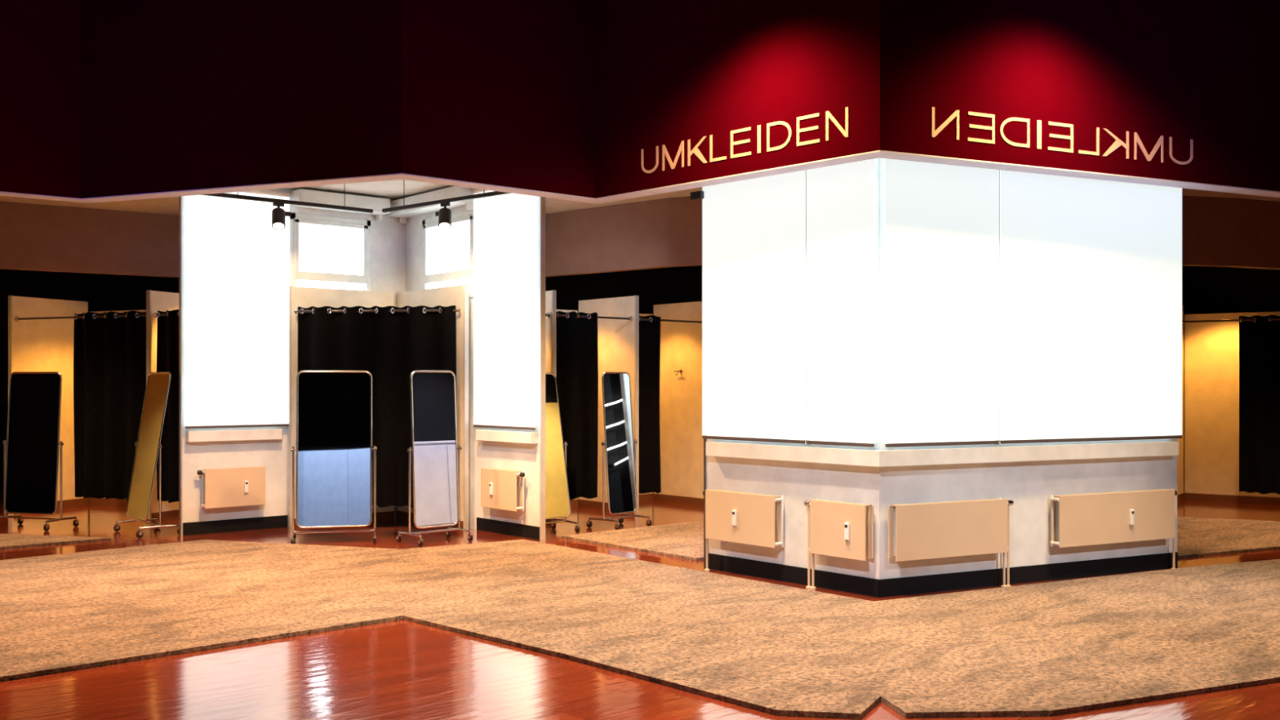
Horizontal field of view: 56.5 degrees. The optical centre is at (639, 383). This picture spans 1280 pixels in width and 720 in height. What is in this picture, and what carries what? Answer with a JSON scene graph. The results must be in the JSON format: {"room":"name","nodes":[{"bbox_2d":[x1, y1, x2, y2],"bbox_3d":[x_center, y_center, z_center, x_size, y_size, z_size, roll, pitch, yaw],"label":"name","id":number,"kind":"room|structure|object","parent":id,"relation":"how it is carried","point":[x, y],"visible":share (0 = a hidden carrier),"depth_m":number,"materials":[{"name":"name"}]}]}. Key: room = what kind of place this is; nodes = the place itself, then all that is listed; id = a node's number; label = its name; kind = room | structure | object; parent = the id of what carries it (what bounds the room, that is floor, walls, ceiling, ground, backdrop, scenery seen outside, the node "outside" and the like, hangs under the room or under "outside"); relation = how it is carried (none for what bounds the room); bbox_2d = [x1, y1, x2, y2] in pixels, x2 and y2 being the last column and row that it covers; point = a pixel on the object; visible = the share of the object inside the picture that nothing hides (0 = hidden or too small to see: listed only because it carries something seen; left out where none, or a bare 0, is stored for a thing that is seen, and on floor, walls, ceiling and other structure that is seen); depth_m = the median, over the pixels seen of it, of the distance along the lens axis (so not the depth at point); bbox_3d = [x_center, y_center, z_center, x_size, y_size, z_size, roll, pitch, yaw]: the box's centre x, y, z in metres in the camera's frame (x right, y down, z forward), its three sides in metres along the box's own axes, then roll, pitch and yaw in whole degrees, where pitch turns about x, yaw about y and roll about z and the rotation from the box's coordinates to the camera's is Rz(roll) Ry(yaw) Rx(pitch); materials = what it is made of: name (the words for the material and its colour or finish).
{"room":"clothing store","nodes":[
{"label":"clothing store","id":0,"kind":"room"},
{"bbox_2d":[0,200,178,277],"bbox_3d":[-6.308,-1.675,14.031,5.732,0.750,0.159,0,0,-35],"label":"wall","id":1,"kind":"structure","parent":0,"point":[33,237],"depth_m":13.88,"materials":[{"name":"brown paint"}]},
{"bbox_2d":[0,269,178,488],"bbox_3d":[-7.861,-1.100,18.360,24.000,5.200,0.100,0,0,-41],"label":"wall","id":2,"kind":"structure","parent":0,"point":[102,292],"depth_m":17.72,"materials":[{"name":"black paint"}]},
{"bbox_2d":[182,188,405,523],"bbox_3d":[-3.583,-0.275,12.636,2.530,3.550,0.040,0,0,-41],"label":"wall","id":3,"kind":"structure","parent":0,"point":[388,235],"depth_m":12.37,"materials":[{"name":"white paint"}]},
{"bbox_2d":[178,195,182,535],"bbox_3d":[-4.546,-0.275,11.804,0.015,3.550,0.057,0,0,-41],"label":"trim","id":4,"kind":"structure","parent":3,"relation":"attached to","point":[180,197],"depth_m":11.78,"materials":[{"name":"metal"}]},
{"bbox_2d":[196,466,265,508],"bbox_3d":[-4.130,1.041,12.042,0.683,0.394,0.147,0,0,-41],"label":"radiator","id":5,"kind":"object","parent":3,"relation":"attached to","point":[224,487],"visible":1,"depth_m":12.00,"materials":[{"name":"metal"}]},
{"bbox_2d":[185,428,282,442],"bbox_3d":[-4.110,0.520,12.098,0.970,0.110,0.090,0,0,-41],"label":"windowsill corner","id":6,"kind":"object","parent":3,"relation":"attached to","point":[264,433],"visible":1,"depth_m":12.04,"materials":[{"name":"white paint"}]},
{"bbox_2d":[182,515,287,535],"bbox_3d":[-4.109,1.438,12.150,1.100,0.125,0.012,0,0,-41],"label":"baseboard","id":7,"kind":"structure","parent":3,"relation":"attached to","point":[272,522],"depth_m":12.13,"materials":[{"name":"black paint"}]},
{"bbox_2d":[184,189,290,428],"bbox_3d":[-4.080,-0.784,12.110,1.090,2.452,0.058,0,0,-41],"label":"roller blind","id":8,"kind":"object","parent":3,"relation":"attached to","point":[237,264],"visible":0.82,"depth_m":12.09,"materials":[{"name":"fabric"}]},
{"bbox_2d":[289,213,370,290],"bbox_3d":[-3.339,-1.350,12.835,0.940,0.900,0.095,0,0,-41],"label":"window","id":9,"kind":"structure","parent":3,"relation":"in","point":[331,252],"depth_m":12.83,"materials":[{"name":"white glass"}]},
{"bbox_2d":[289,188,390,221],"bbox_3d":[-3.198,-1.910,12.755,1.050,0.220,0.240,0,0,-41],"label":"shade cassette","id":10,"kind":"object","parent":3,"relation":"attached to","point":[377,204],"visible":0.92,"depth_m":12.64,"materials":[{"name":"white plastic"}]},
{"bbox_2d":[405,204,477,528],"bbox_3d":[-2.143,-0.275,12.870,0.040,3.550,1.480,0,0,-41],"label":"wall","id":11,"kind":"structure","parent":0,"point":[414,224],"depth_m":12.41,"materials":[{"name":"white paint"}]},
{"bbox_2d":[386,186,473,223],"bbox_3d":[-2.265,-1.910,12.766,0.240,0.220,1.440,0,0,-41],"label":"shade cassette","id":12,"kind":"object","parent":11,"relation":"attached to","point":[454,191],"visible":0.75,"depth_m":12.58,"materials":[{"name":"white plastic"}]},
{"bbox_2d":[422,209,473,297],"bbox_3d":[-2.019,-1.350,12.714,0.095,0.900,1.080,0,0,-41],"label":"window","id":13,"kind":"structure","parent":11,"relation":"attached to","point":[447,255],"depth_m":12.74,"materials":[{"name":"white glass"}]},
{"bbox_2d":[545,195,702,277],"bbox_3d":[-0.265,-1.675,13.765,3.947,0.750,0.333,0,0,37],"label":"wall","id":14,"kind":"structure","parent":0,"point":[663,233],"depth_m":13.55,"materials":[{"name":"brown paint"}]},
{"bbox_2d":[545,265,702,315],"bbox_3d":[-0.929,-0.275,15.877,5.720,3.550,0.100,0,0,-41],"label":"wall","id":15,"kind":"structure","parent":0,"point":[682,284],"depth_m":16.57,"materials":[{"name":"black paint"}]},
{"bbox_2d":[0,0,1279,198],"bbox_3d":[0.162,-2.627,9.225,17.462,2.146,2.873,0,0,-6],"label":"wall","id":16,"kind":"structure","parent":0,"point":[99,98],"depth_m":9.19,"materials":[{"name":"red paint"}]},
{"bbox_2d":[0,150,1279,204],"bbox_3d":[0.162,-1.550,9.225,17.462,0.008,2.873,0,0,-6],"label":"trim","id":17,"kind":"structure","parent":16,"relation":"attached to","point":[878,153],"depth_m":9.18,"materials":[{"name":"white paint"}]},
{"bbox_2d":[640,106,848,173],"bbox_3d":[0.713,-1.782,8.835,0.005,0.203,2.031,0,0,-44],"label":"sign lettering","id":18,"kind":"object","parent":16,"relation":"attached to","point":[695,150],"visible":1,"depth_m":8.77},
{"bbox_2d":[931,106,1193,164],"bbox_3d":[3.122,-1.782,8.643,2.520,0.203,0.007,0,0,-25],"label":"sign lettering","id":19,"kind":"object","parent":16,"relation":"attached to","point":[1117,143],"visible":1,"depth_m":8.58},
{"bbox_2d":[0,488,1279,719],"bbox_3d":[0.316,1.550,8.840,24.000,0.100,25.000,0,0,-41],"label":"floor","id":20,"kind":"structure","parent":0,"point":[401,669],"depth_m":6.05,"materials":[{"name":"brown wood"}]},
{"bbox_2d":[0,371,79,531],"bbox_3d":[-6.337,0.685,12.448,0.766,1.628,0.468,0,0,17],"label":"mirror","id":21,"kind":"object","parent":20,"relation":"on","point":[32,444],"visible":1,"depth_m":12.44,"materials":[{"name":"silver metal"}]},
{"bbox_2d":[8,295,88,508],"bbox_3d":[-7.087,0.238,14.305,0.068,2.524,1.100,0,0,22],"label":"divider","id":22,"kind":"object","parent":20,"relation":"on","point":[37,344],"visible":0.53,"depth_m":14.34,"materials":[{"name":"wood"}]},
{"bbox_2d":[0,533,111,549],"bbox_3d":[-6.909,1.488,11.190,3.100,0.023,2.020,0,0,-41],"label":"carpet","id":23,"kind":"object","parent":20,"relation":"on","point":[6,540],"visible":1,"depth_m":11.28,"materials":[{"name":"beige carpet"}]},
{"bbox_2d":[88,310,146,506],"bbox_3d":[-5.900,0.300,14.442,2.030,2.400,0.045,0,0,22],"label":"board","id":24,"kind":"object","parent":20,"relation":"on","point":[93,501],"visible":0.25,"depth_m":14.68,"materials":[{"name":"brown wood"}]},
{"bbox_2d":[113,372,178,537],"bbox_3d":[-4.944,0.690,11.994,0.468,1.620,0.726,0,0,-41],"label":"mirror","id":25,"kind":"object","parent":20,"relation":"on","point":[148,446],"visible":1,"depth_m":11.96,"materials":[{"name":"silver metal"}]},
{"bbox_2d":[146,289,178,521],"bbox_3d":[-5.157,0.238,13.511,0.068,2.524,1.100,0,0,22],"label":"divider","id":26,"kind":"object","parent":20,"relation":"on","point":[162,301],"visible":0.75,"depth_m":13.07,"materials":[{"name":"wood"}]},
{"bbox_2d":[14,314,146,321],"bbox_3d":[-6.303,-0.755,13.464,2.030,0.060,0.061,0,0,22],"label":"curtain rod","id":27,"kind":"object","parent":26,"relation":"attached to","point":[16,318],"visible":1,"depth_m":13.59,"materials":[{"name":"metal"}]},
{"bbox_2d":[73,311,146,500],"bbox_3d":[-5.902,0.240,13.297,1.101,2.096,0.126,0,0,22],"label":"curtain","id":28,"kind":"object","parent":27,"relation":"hanging from","point":[109,352],"visible":0.94,"depth_m":13.29,"materials":[{"name":"black fabric"}]},
{"bbox_2d":[153,312,167,317],"bbox_3d":[-4.902,-0.755,12.886,0.880,0.060,0.061,0,0,22],"label":"curtain rod","id":29,"kind":"object","parent":26,"relation":"attached to","point":[154,313],"visible":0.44,"depth_m":13.02,"materials":[{"name":"metal"}]},
{"bbox_2d":[155,309,178,502],"bbox_3d":[-4.903,0.240,12.887,0.838,2.096,0.126,0,0,22],"label":"curtain","id":30,"kind":"object","parent":29,"relation":"hanging from","point":[167,331],"visible":0.4,"depth_m":12.92,"materials":[{"name":"black fabric"}]},
{"bbox_2d":[290,370,377,543],"bbox_3d":[-2.901,0.686,11.315,0.786,1.628,0.368,0,0,-13],"label":"mirror","id":31,"kind":"object","parent":20,"relation":"on","point":[334,449],"visible":0.98,"depth_m":11.31,"materials":[{"name":"silver metal"}]},
{"bbox_2d":[287,285,394,527],"bbox_3d":[-3.209,0.238,12.852,1.220,2.524,0.068,0,0,-41],"label":"divider","id":32,"kind":"object","parent":20,"relation":"on","point":[299,296],"visible":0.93,"depth_m":12.49,"materials":[{"name":"wood"}]},
{"bbox_2d":[395,284,468,529],"bbox_3d":[-2.236,0.238,12.778,0.068,2.524,1.400,0,0,-41],"label":"divider","id":33,"kind":"object","parent":20,"relation":"on","point":[457,295],"visible":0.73,"depth_m":12.28,"materials":[{"name":"wood"}]},
{"bbox_2d":[294,307,461,314],"bbox_3d":[-2.715,-0.755,12.327,1.743,0.060,0.061,0,0,5],"label":"curtain rod","id":34,"kind":"object","parent":33,"relation":"attached to","point":[458,310],"visible":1,"depth_m":12.32,"materials":[{"name":"metal"}]},
{"bbox_2d":[297,305,456,507],"bbox_3d":[-2.725,0.233,12.328,1.682,2.080,0.128,0,0,5],"label":"curtain","id":35,"kind":"object","parent":34,"relation":"hanging from","point":[384,344],"visible":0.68,"depth_m":12.32,"materials":[{"name":"black fabric"}]},
{"bbox_2d":[395,370,472,546],"bbox_3d":[-1.951,0.685,11.327,0.576,1.628,0.468,0,0,-41],"label":"mirror","id":36,"kind":"object","parent":20,"relation":"on","point":[436,471],"visible":1,"depth_m":11.32,"materials":[{"name":"silver metal"}]},
{"bbox_2d":[477,195,539,526],"bbox_3d":[-1.300,-0.275,11.888,0.040,3.550,1.110,0,0,-41],"label":"wall pier","id":37,"kind":"object","parent":20,"relation":"on","point":[525,457],"visible":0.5,"depth_m":11.67,"materials":[{"name":"white paint"}]},
{"bbox_2d":[480,467,524,511],"bbox_3d":[-1.345,1.041,11.797,0.147,0.394,0.689,0,0,-41],"label":"radiator","id":38,"kind":"object","parent":37,"relation":"attached to","point":[500,489],"visible":1,"depth_m":11.73,"materials":[{"name":"metal"}]},
{"bbox_2d":[486,467,521,471],"bbox_3d":[-1.376,0.852,11.825,0.067,0.008,0.590,0,0,-41],"label":"grille","id":39,"kind":"object","parent":38,"relation":"attached to","point":[488,469],"depth_m":11.79,"materials":[{"name":"metal"}]},
{"bbox_2d":[471,188,535,430],"bbox_3d":[-1.353,-0.784,11.835,0.058,2.452,1.080,0,0,-41],"label":"roller blind","id":40,"kind":"object","parent":37,"relation":"attached to","point":[504,224],"visible":0.8,"depth_m":11.82,"materials":[{"name":"fabric"}]},
{"bbox_2d":[475,429,537,444],"bbox_3d":[-1.329,0.520,11.823,0.090,0.110,0.970,0,0,-41],"label":"windowsill","id":41,"kind":"object","parent":37,"relation":"attached to","point":[504,436],"visible":1,"depth_m":11.72,"materials":[{"name":"white paint"}]},
{"bbox_2d":[476,517,539,540],"bbox_3d":[-1.319,1.438,11.871,0.012,0.125,1.110,0,0,-41],"label":"baseboard","id":42,"kind":"object","parent":37,"relation":"attached to","point":[482,524],"visible":1,"depth_m":11.84,"materials":[{"name":"black paint"}]},
{"bbox_2d":[539,196,545,540],"bbox_3d":[-0.936,-0.275,11.459,0.057,3.550,0.015,0,0,-41],"label":"trim","id":43,"kind":"structure","parent":37,"relation":"attached to","point":[542,200],"depth_m":11.45,"materials":[{"name":"metal"}]},
{"bbox_2d":[545,289,555,521],"bbox_3d":[-1.286,0.238,13.422,0.068,2.524,1.080,0,0,-41],"label":"divider","id":44,"kind":"object","parent":20,"relation":"on","point":[550,295],"visible":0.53,"depth_m":13.03,"materials":[{"name":"wood"}]},
{"bbox_2d":[555,314,633,321],"bbox_3d":[-0.528,-0.755,13.454,1.130,0.060,0.060,0,0,-41],"label":"curtain rod","id":45,"kind":"object","parent":44,"relation":"attached to","point":[630,318],"visible":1,"depth_m":13.58,"materials":[{"name":"metal"}]},
{"bbox_2d":[555,311,598,500],"bbox_3d":[-0.713,0.240,13.294,0.617,2.096,0.122,0,0,-41],"label":"curtain","id":46,"kind":"object","parent":45,"relation":"hanging from","point":[576,338],"visible":0.91,"depth_m":13.38,"materials":[{"name":"black fabric"}]},
{"bbox_2d":[545,372,579,533],"bbox_3d":[-0.956,0.691,12.010,0.546,1.616,0.468,0,0,-41],"label":"mirror","id":47,"kind":"object","parent":20,"relation":"on","point":[557,505],"visible":0.48,"depth_m":12.06,"materials":[{"name":"silver metal"}]},
{"bbox_2d":[555,309,577,506],"bbox_3d":[-1.198,0.300,14.233,1.130,2.400,0.044,0,0,-41],"label":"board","id":48,"kind":"object","parent":20,"relation":"on","point":[574,503],"visible":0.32,"depth_m":14.53,"materials":[{"name":"brown wood"}]},
{"bbox_2d":[577,295,639,513],"bbox_3d":[-0.383,0.238,14.198,0.068,2.524,1.080,0,0,-41],"label":"divider","id":49,"kind":"object","parent":20,"relation":"on","point":[618,340],"visible":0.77,"depth_m":14.05,"materials":[{"name":"wood"}]},
{"bbox_2d":[586,371,652,529],"bbox_3d":[-0.218,0.686,12.500,0.468,1.627,0.526,0,0,41],"label":"mirror","id":50,"kind":"object","parent":20,"relation":"on","point":[618,444],"visible":0.99,"depth_m":12.48,"materials":[{"name":"silver metal"}]},
{"bbox_2d":[561,520,703,560],"bbox_3d":[0.910,1.488,11.756,2.800,0.023,2.050,0,0,-41],"label":"carpet","id":51,"kind":"object","parent":20,"relation":"on","point":[685,540],"visible":0.35,"depth_m":11.40,"materials":[{"name":"beige carpet"}]},
{"bbox_2d":[0,539,1279,719],"bbox_3d":[-1.501,1.486,8.244,15.416,0.025,7.177,0,0,-14],"label":"carpet","id":52,"kind":"object","parent":20,"relation":"on","point":[1054,648],"visible":1,"depth_m":7.50,"materials":[{"name":"beige carpet"}]},
{"bbox_2d":[639,313,653,501],"bbox_3d":[-0.284,0.300,15.018,1.160,2.400,0.044,0,0,-41],"label":"wall","id":53,"kind":"structure","parent":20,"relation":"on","point":[646,496],"depth_m":15.30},
{"bbox_2d":[653,301,703,506],"bbox_3d":[0.542,0.238,14.993,0.068,2.524,1.080,0,0,-41],"label":"divider","id":54,"kind":"object","parent":20,"relation":"on","point":[682,440],"visible":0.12,"depth_m":14.99,"materials":[{"name":"wood"}]},
{"bbox_2d":[640,318,702,323],"bbox_3d":[0.386,-0.755,14.239,1.160,0.060,0.060,0,0,-41],"label":"curtain rod","id":55,"kind":"object","parent":54,"relation":"attached to","point":[642,319],"visible":0.55,"depth_m":14.27,"materials":[{"name":"metal"}]},
{"bbox_2d":[639,315,661,493],"bbox_3d":[0.102,0.240,13.997,0.374,2.096,0.107,0,0,-36],"label":"curtain","id":56,"kind":"object","parent":55,"relation":"hanging from","point":[650,480],"visible":0.89,"depth_m":13.99,"materials":[{"name":"black fabric"}]},
{"bbox_2d":[803,498,873,589],"bbox_3d":[1.418,1.172,8.580,0.147,0.656,0.598,0,0,-41],"label":"radiator","id":57,"kind":"object","parent":20,"relation":"on","point":[838,529],"visible":1,"depth_m":8.51,"materials":[{"name":"metal"}]},
{"bbox_2d":[816,499,871,506],"bbox_3d":[1.442,0.852,8.544,0.067,0.008,0.500,0,0,-41],"label":"grille","id":58,"kind":"object","parent":57,"relation":"attached to","point":[819,502],"depth_m":8.53,"materials":[{"name":"metal"}]},
{"bbox_2d":[1177,305,1184,502],"bbox_3d":[6.697,0.238,15.002,0.069,2.524,1.100,0,0,36],"label":"divider","id":59,"kind":"object","parent":20,"relation":"on","point":[1180,495],"visible":0.06,"depth_m":15.38,"materials":[{"name":"wood"}]},
{"bbox_2d":[1182,318,1279,323],"bbox_3d":[7.034,-0.755,14.164,1.470,0.060,0.061,0,0,36],"label":"curtain rod","id":60,"kind":"object","parent":59,"relation":"attached to","point":[1225,320],"visible":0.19,"depth_m":14.22,"materials":[{"name":"metal"}]},
{"bbox_2d":[1239,315,1279,494],"bbox_3d":[7.356,0.240,13.932,0.643,2.096,0.116,0,0,36],"label":"curtain","id":61,"kind":"object","parent":60,"relation":"hanging from","point":[1259,338],"visible":1,"depth_m":13.95,"materials":[{"name":"black fabric"}]},
{"bbox_2d":[1177,516,1279,558],"bbox_3d":[5.737,1.488,11.585,3.400,0.023,2.300,0,0,-41],"label":"carpet","id":62,"kind":"object","parent":20,"relation":"on","point":[1196,536],"visible":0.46,"depth_m":11.52,"materials":[{"name":"beige carpet"}]},
{"bbox_2d":[1184,311,1279,504],"bbox_3d":[7.656,0.300,15.020,1.470,2.400,0.045,0,0,36],"label":"wall","id":63,"kind":"structure","parent":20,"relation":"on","point":[1211,349],"depth_m":15.24,"materials":[{"name":"beige paint"}]},
{"bbox_2d":[0,179,1279,215],"bbox_3d":[-2.583,-2.100,12.216,24.000,0.100,16.100,0,0,-41],"label":"ceiling","id":64,"kind":"structure","parent":0,"point":[393,190],"depth_m":13.13,"materials":[{"name":"white paint"}]},
{"bbox_2d":[201,183,373,213],"bbox_3d":[-3.596,-1.875,11.016,2.500,0.350,0.049,0,0,-42],"label":"track rail","id":65,"kind":"object","parent":64,"relation":"hanging from","point":[237,196],"visible":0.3,"depth_m":11.28,"materials":[{"name":"black metal"}]},
{"bbox_2d":[271,202,291,229],"bbox_3d":[-3.380,-1.573,11.182,0.150,0.255,0.224,0,0,8],"label":"track spotlight","id":66,"kind":"object","parent":65,"relation":"attached to","point":[278,214],"visible":1,"depth_m":11.13,"materials":[{"name":"black metal"}]},
{"bbox_2d":[382,179,511,212],"bbox_3d":[-1.521,-1.875,10.933,2.700,0.350,0.049,0,0,41],"label":"track rail","id":67,"kind":"object","parent":64,"relation":"hanging from","point":[484,194],"visible":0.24,"depth_m":11.20,"materials":[{"name":"black metal"}]},
{"bbox_2d":[435,202,451,229],"bbox_3d":[-1.835,-1.573,11.190,0.136,0.255,0.238,0,0,-19],"label":"track spotlight","id":68,"kind":"object","parent":67,"relation":"attached to","point":[444,215],"visible":1,"depth_m":11.13,"materials":[{"name":"black metal"}]},
{"bbox_2d":[706,158,879,579],"bbox_3d":[1.127,-0.275,9.063,0.040,3.550,1.757,0,0,-41],"label":"wall","id":69,"kind":"structure","parent":0,"point":[798,482],"depth_m":8.93,"materials":[{"name":"white paint"}]},
{"bbox_2d":[703,435,706,568],"bbox_3d":[0.548,-0.275,9.735,0.062,3.550,0.015,0,0,-41],"label":"trim","id":70,"kind":"structure","parent":69,"relation":"attached to","point":[704,439],"depth_m":9.71,"materials":[{"name":"metal"}]},
{"bbox_2d":[702,489,783,570],"bbox_3d":[0.790,1.172,9.311,0.147,0.656,0.820,0,0,-41],"label":"radiator","id":71,"kind":"object","parent":69,"relation":"attached to","point":[735,517],"visible":1,"depth_m":9.22,"materials":[{"name":"metal"}]},
{"bbox_2d":[715,489,781,497],"bbox_3d":[0.804,0.852,9.288,0.067,0.008,0.740,0,0,-41],"label":"grille","id":72,"kind":"object","parent":71,"relation":"attached to","point":[720,493],"depth_m":9.28,"materials":[{"name":"metal"}]},
{"bbox_2d":[690,169,811,444],"bbox_3d":[0.841,-0.780,9.284,0.081,2.460,1.211,0,0,-41],"label":"roller blind","id":73,"kind":"object","parent":69,"relation":"attached to","point":[754,230],"visible":0.71,"depth_m":9.20,"materials":[{"name":"fabric"}]},
{"bbox_2d":[708,553,879,597],"bbox_3d":[1.113,1.438,9.039,0.012,0.125,1.737,0,0,-41],"label":"baseboard","id":74,"kind":"structure","parent":69,"relation":"attached to","point":[796,575],"depth_m":8.98,"materials":[{"name":"black paint"}]},
{"bbox_2d":[806,158,875,447],"bbox_3d":[1.440,-0.784,8.583,0.058,2.452,0.630,0,0,-41],"label":"roller blind","id":75,"kind":"object","parent":69,"relation":"attached to","point":[841,197],"visible":0.7,"depth_m":8.56,"materials":[{"name":"fabric"}]},
{"bbox_2d":[879,157,1177,579],"bbox_3d":[3.030,-0.275,9.089,3.039,3.550,0.046,0,0,-27],"label":"wall","id":76,"kind":"structure","parent":0,"point":[1030,485],"depth_m":8.96,"materials":[{"name":"white paint"}]},
{"bbox_2d":[884,158,999,447],"bbox_3d":[2.179,-0.780,8.585,1.065,2.460,0.080,0,0,-27],"label":"roller blind","id":77,"kind":"object","parent":76,"relation":"attached to","point":[942,221],"visible":0.72,"depth_m":8.55,"materials":[{"name":"fabric"}]},
{"bbox_2d":[706,440,1178,466],"bbox_3d":[2.453,0.520,8.983,3.826,0.110,1.394,0,0,-1],"label":"windowsill","id":78,"kind":"structure","parent":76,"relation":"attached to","point":[904,457],"depth_m":8.88,"materials":[{"name":"white paint"}]},
{"bbox_2d":[888,497,1013,586],"bbox_3d":[2.254,1.172,8.602,1.114,0.656,0.124,0,0,-27],"label":"radiator","id":79,"kind":"object","parent":76,"relation":"attached to","point":[948,529],"visible":0.96,"depth_m":8.52,"materials":[{"name":"metal"}]},
{"bbox_2d":[889,498,999,506],"bbox_3d":[2.222,0.852,8.568,1.010,0.008,0.067,0,0,-27],"label":"grille","id":80,"kind":"object","parent":79,"relation":"attached to","point":[989,502],"depth_m":8.55,"materials":[{"name":"metal"}]},
{"bbox_2d":[879,551,1177,597],"bbox_3d":[3.039,1.438,9.062,3.030,0.125,0.014,0,0,-27],"label":"baseboard","id":81,"kind":"structure","parent":76,"relation":"attached to","point":[891,587],"depth_m":8.99,"materials":[{"name":"black paint"}]},
{"bbox_2d":[1000,169,1182,444],"bbox_3d":[3.533,-0.784,9.256,1.953,2.452,0.059,0,0,-27],"label":"roller blind","id":82,"kind":"object","parent":76,"relation":"attached to","point":[1091,270],"visible":0.7,"depth_m":9.22,"materials":[{"name":"fabric"}]},
{"bbox_2d":[1050,488,1177,568],"bbox_3d":[3.730,1.172,9.335,1.333,0.656,0.147,0,0,-27],"label":"radiator","id":83,"kind":"object","parent":76,"relation":"attached to","point":[1132,516],"visible":0.93,"depth_m":9.25,"materials":[{"name":"metal"}]},
{"bbox_2d":[1053,488,1167,497],"bbox_3d":[3.699,0.852,9.314,1.220,0.008,0.067,0,0,-27],"label":"grille","id":84,"kind":"object","parent":83,"relation":"attached to","point":[1161,492],"depth_m":9.32,"materials":[{"name":"metal"}]},
{"bbox_2d":[1182,195,1279,269],"bbox_3d":[6.735,-1.675,13.332,3.465,0.750,0.259,0,0,-18],"label":"wall","id":85,"kind":"structure","parent":0,"point":[1217,232],"depth_m":13.13,"materials":[{"name":"brown paint"}]},
{"bbox_2d":[1182,266,1279,493],"bbox_3d":[9.272,-0.275,14.298,5.632,3.550,0.100,0,0,43],"label":"wall","id":86,"kind":"structure","parent":0,"point":[1205,289],"depth_m":15.69,"materials":[{"name":"black paint"}]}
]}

